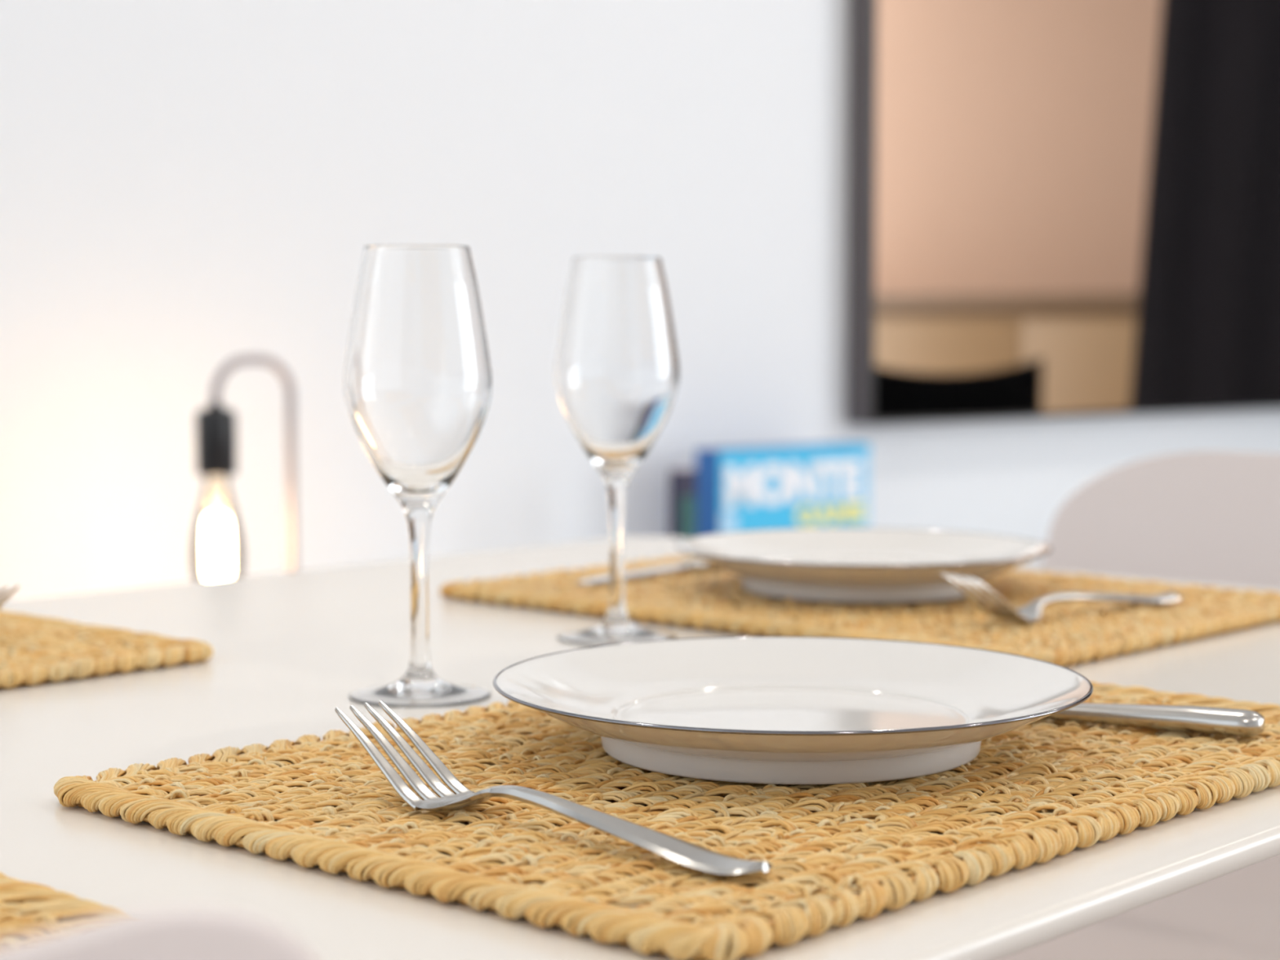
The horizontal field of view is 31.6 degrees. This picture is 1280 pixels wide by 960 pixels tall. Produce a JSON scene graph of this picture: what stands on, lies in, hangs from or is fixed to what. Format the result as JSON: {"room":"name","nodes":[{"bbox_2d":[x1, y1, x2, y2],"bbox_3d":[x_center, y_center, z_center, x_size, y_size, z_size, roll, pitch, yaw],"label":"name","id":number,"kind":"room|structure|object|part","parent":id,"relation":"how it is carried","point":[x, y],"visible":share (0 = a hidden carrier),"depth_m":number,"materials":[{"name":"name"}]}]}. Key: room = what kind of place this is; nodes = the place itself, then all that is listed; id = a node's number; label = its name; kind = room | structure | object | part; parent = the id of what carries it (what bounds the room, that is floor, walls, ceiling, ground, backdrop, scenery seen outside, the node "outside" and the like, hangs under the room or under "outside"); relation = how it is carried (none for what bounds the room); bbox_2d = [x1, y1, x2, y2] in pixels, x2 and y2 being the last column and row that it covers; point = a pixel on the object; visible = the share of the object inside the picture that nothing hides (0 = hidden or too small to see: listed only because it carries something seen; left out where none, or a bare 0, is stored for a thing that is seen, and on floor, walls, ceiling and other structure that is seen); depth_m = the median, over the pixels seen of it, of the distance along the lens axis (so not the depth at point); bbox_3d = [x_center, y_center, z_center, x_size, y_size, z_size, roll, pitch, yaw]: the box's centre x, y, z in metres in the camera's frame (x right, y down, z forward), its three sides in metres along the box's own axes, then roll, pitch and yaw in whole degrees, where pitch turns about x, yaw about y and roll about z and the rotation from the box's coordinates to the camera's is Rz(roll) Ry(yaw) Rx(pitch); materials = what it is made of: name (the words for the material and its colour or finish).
{"room":"dining room","nodes":[
{"label":"dining room","id":0,"kind":"room"},
{"bbox_2d":[0,0,1279,601],"bbox_3d":[0.269,-0.644,3.851,7.600,2.600,0.102,-3,5,-39],"label":"wall","id":1,"kind":"structure","parent":0,"point":[188,188],"depth_m":3.30,"materials":[{"name":"white paint"}]},
{"bbox_2d":[847,0,1279,424],"bbox_3d":[0.941,-0.547,4.297,1.460,0.840,0.058,-3,5,-39],"label":"mirror","id":2,"kind":"object","parent":1,"relation":"attached to","point":[1058,208],"visible":1,"depth_m":4.12,"materials":[{"name":"grey mirror"}]},
{"bbox_3d":[0.940,-0.547,4.298,1.460,0.840,0.054,-3,5,-39],"label":"casing","id":3,"kind":"part","parent":2,"relation":"part of","materials":[{"name":"grey metal"}]},
{"bbox_3d":[1.968,0.842,1.853,7.600,0.080,5.500,-3,5,-39],"label":"floor","id":4,"kind":"structure","parent":0,"visible":0},
{"bbox_2d":[0,905,319,959],"bbox_3d":[-0.342,0.486,0.492,0.475,0.830,0.454,4,6,42],"label":"shell chair","id":5,"kind":"object","parent":4,"relation":"on","point":[181,932],"visible":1,"depth_m":0.40,"materials":[{"name":"white plastic"}]},
{"bbox_2d":[0,536,1279,959],"bbox_3d":[-0.281,0.490,0.950,0.911,0.750,1.850,4,6,42],"label":"dining table","id":6,"kind":"object","parent":4,"relation":"on","point":[291,649],"visible":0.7,"depth_m":0.98,"materials":[{"name":"white paint"}]},
{"bbox_2d":[0,871,124,944],"bbox_3d":[-0.385,0.136,0.562,0.336,0.011,0.470,4,6,42],"label":"placemat","id":7,"kind":"object","parent":6,"relation":"on","point":[27,908],"visible":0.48,"depth_m":0.67,"materials":[{"name":"wicker"}]},
{"bbox_2d":[0,609,213,688],"bbox_3d":[-0.492,0.096,1.132,0.311,0.011,0.470,4,6,42],"label":"placemat","id":8,"kind":"object","parent":6,"relation":"on","point":[34,650],"visible":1,"depth_m":1.19,"materials":[{"name":"wicker"}]},
{"bbox_2d":[0,584,19,607],"bbox_3d":[-0.413,0.067,1.270,0.200,0.031,0.029,4,6,42],"label":"fork","id":9,"kind":"object","parent":8,"relation":"on","point":[7,595],"visible":1,"depth_m":1.21,"materials":[{"name":"silver metal"}]},
{"bbox_2d":[342,244,492,707],"bbox_3d":[-0.106,-0.004,1.082,0.071,0.216,0.071,1,4,15],"label":"wine glass","id":10,"kind":"object","parent":6,"relation":"on","point":[417,377],"visible":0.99,"depth_m":1.05,"materials":[{"name":"clear glass"}]},
{"bbox_2d":[342,244,492,486],"bbox_3d":[-0.106,-0.054,1.078,0.071,0.114,0.071,0,4,0],"label":"bowl","id":11,"kind":"object","parent":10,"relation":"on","point":[417,377],"depth_m":1.05,"materials":[{"name":"clear glass"}]},
{"bbox_3d":[-0.106,0.045,1.085,0.031,0.086,0.031,0,4,0],"label":"stem","id":12,"kind":"part","parent":10,"relation":"part of","materials":[{"name":"clear glass"}]},
{"bbox_2d":[554,256,679,645],"bbox_3d":[-0.013,-0.018,1.281,0.071,0.216,0.071,-1,4,-7],"label":"wine glass","id":13,"kind":"object","parent":6,"relation":"on","point":[617,371],"visible":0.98,"depth_m":1.25,"materials":[{"name":"clear glass"}]},
{"bbox_3d":[-0.013,0.030,1.284,0.031,0.086,0.031,0,4,0],"label":"stem","id":14,"kind":"part","parent":13,"relation":"part of","materials":[{"name":"clear glass"}]},
{"bbox_2d":[554,256,679,459],"bbox_3d":[-0.013,-0.068,1.277,0.071,0.114,0.071,0,4,0],"label":"bowl","id":15,"kind":"object","parent":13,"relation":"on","point":[617,371],"depth_m":1.25,"materials":[{"name":"clear glass"}]},
{"bbox_2d":[53,681,1279,959],"bbox_3d":[0.054,0.111,0.909,0.336,0.011,0.470,4,6,42],"label":"placemat","id":16,"kind":"object","parent":6,"relation":"on","point":[1042,789],"visible":0.59,"depth_m":0.79,"materials":[{"name":"wicker"}]},
{"bbox_2d":[334,700,773,876],"bbox_3d":[-0.033,0.103,0.767,0.200,0.031,0.029,4,6,44],"label":"fork","id":17,"kind":"object","parent":16,"relation":"on","point":[681,851],"visible":1,"depth_m":0.79,"materials":[{"name":"silver metal"}]},
{"bbox_3d":[-0.006,0.114,0.741,0.126,0.013,0.019,4,6,44],"label":"handle","id":18,"kind":"part","parent":17,"relation":"part of","materials":[{"name":"silver metal"}]},
{"bbox_2d":[493,635,1093,784],"bbox_3d":[0.061,0.094,0.914,0.240,0.028,0.240,-3,5,-37],"label":"dinner plate","id":19,"kind":"object","parent":16,"relation":"on","point":[759,709],"visible":1,"depth_m":0.93,"materials":[{"name":"white ceramic"}]},
{"bbox_2d":[1043,702,1264,737],"bbox_3d":[0.163,0.098,0.986,0.215,0.011,0.020,2,5,28],"label":"knife","id":20,"kind":"object","parent":16,"relation":"on","point":[1193,719],"visible":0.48,"depth_m":0.95,"materials":[{"name":"silver metal"}]},
{"bbox_2d":[439,555,1279,666],"bbox_3d":[0.147,0.074,1.438,0.470,0.011,0.336,4,6,42],"label":"placemat","id":21,"kind":"object","parent":6,"relation":"on","point":[1066,633],"visible":0.58,"depth_m":1.35,"materials":[{"name":"wicker"}]},
{"bbox_2d":[577,558,716,584],"bbox_3d":[0.029,0.057,1.549,0.020,0.011,0.215,4,6,42],"label":"knife","id":22,"kind":"object","parent":21,"relation":"on","point":[695,563],"visible":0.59,"depth_m":1.53,"materials":[{"name":"silver metal"}]},
{"bbox_3d":[-0.007,0.062,1.511,0.020,0.005,0.110,4,6,42],"label":"blade","id":23,"kind":"part","parent":22,"relation":"part of","materials":[{"name":"silver metal"}]},
{"bbox_3d":[0.066,0.054,1.589,0.020,0.011,0.105,4,6,42],"label":"handle","id":24,"kind":"part","parent":22,"relation":"part of","materials":[{"name":"silver metal"}]},
{"bbox_2d":[674,527,1052,603],"bbox_3d":[0.142,0.056,1.450,0.240,0.028,0.240,-2,5,-28],"label":"dinner plate","id":25,"kind":"object","parent":21,"relation":"on","point":[851,565],"visible":0.99,"depth_m":1.47,"materials":[{"name":"white ceramic"}]},
{"bbox_2d":[940,572,1180,622],"bbox_3d":[0.252,0.063,1.326,0.200,0.031,0.029,-3,5,-40],"label":"fork","id":26,"kind":"object","parent":21,"relation":"on","point":[995,607],"visible":1,"depth_m":1.30,"materials":[{"name":"silver metal"}]},
{"bbox_3d":[0.281,0.070,1.351,0.126,0.013,0.019,-3,5,-40],"label":"handle","id":27,"kind":"part","parent":26,"relation":"part of","materials":[{"name":"silver metal"}]},
{"bbox_2d":[1018,555,1043,568],"bbox_3d":[0.468,0.417,3.720,3.750,0.500,0.441,-3,5,-39],"label":"sideboard","id":28,"kind":"object","parent":4,"relation":"on","point":[1037,562],"visible":0.02,"depth_m":3.99,"materials":[{"name":"white"}]},
{"bbox_2d":[191,354,297,582],"bbox_3d":[-0.482,0.036,2.845,0.176,0.386,0.128,-3,5,-39],"label":"table lamp","id":29,"kind":"object","parent":28,"relation":"on","point":[215,424],"visible":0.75,"depth_m":2.80,"materials":[{"name":"grey metal"}]},
{"bbox_2d":[195,400,236,475],"bbox_3d":[-0.525,-0.052,2.803,0.050,0.092,0.050,-3,5,-39],"label":"socket","id":30,"kind":"object","parent":29,"relation":"attached to","point":[215,424],"depth_m":2.78,"materials":[{"name":"black plastic"}]},
{"bbox_3d":[-0.525,0.066,2.812,0.064,0.146,0.064,-3,5,-39],"label":"bulb","id":31,"kind":"part","parent":29,"relation":"part of","materials":[{"name":"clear glass"}]},
{"bbox_2d":[669,466,697,537],"bbox_3d":[0.065,0.086,3.378,0.035,0.210,0.025,-3,5,-39],"label":"box","id":32,"kind":"object","parent":28,"relation":"on","point":[682,480],"visible":0.52,"depth_m":3.36,"materials":[{"name":"blue"}]},
{"bbox_3d":[0.064,-0.017,3.371,0.033,0.003,0.021,-3,5,-39],"label":"pale lid","id":33,"kind":"part","parent":32,"relation":"part of","materials":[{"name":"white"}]},
{"bbox_3d":[0.072,0.106,3.370,0.029,0.164,0.001,-3,5,-39],"label":"printed panel","id":34,"kind":"part","parent":32,"relation":"part of","materials":[{"name":"teal cardboard"}]},
{"bbox_2d":[696,441,870,536],"bbox_3d":[0.233,0.059,3.635,0.328,0.227,0.058,-3,5,-39],"label":"book","id":35,"kind":"object","parent":28,"relation":"on","point":[812,485],"visible":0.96,"depth_m":3.59,"materials":[{"name":"blue paper"}]},
{"bbox_2d":[720,508,737,533],"bbox_3d":[0.138,0.076,3.523,0.036,0.064,0.001,-3,5,-39],"label":"picture","id":36,"kind":"object","parent":35,"relation":"attached to","point":[728,518],"depth_m":3.52},
{"bbox_2d":[1000,450,1279,959],"bbox_3d":[0.346,0.404,1.648,0.454,0.828,0.475,4,6,42],"label":"shell chair","id":37,"kind":"object","parent":4,"relation":"on","point":[1211,517],"visible":0.4,"depth_m":1.81,"materials":[{"name":"white plastic"}]}
]}

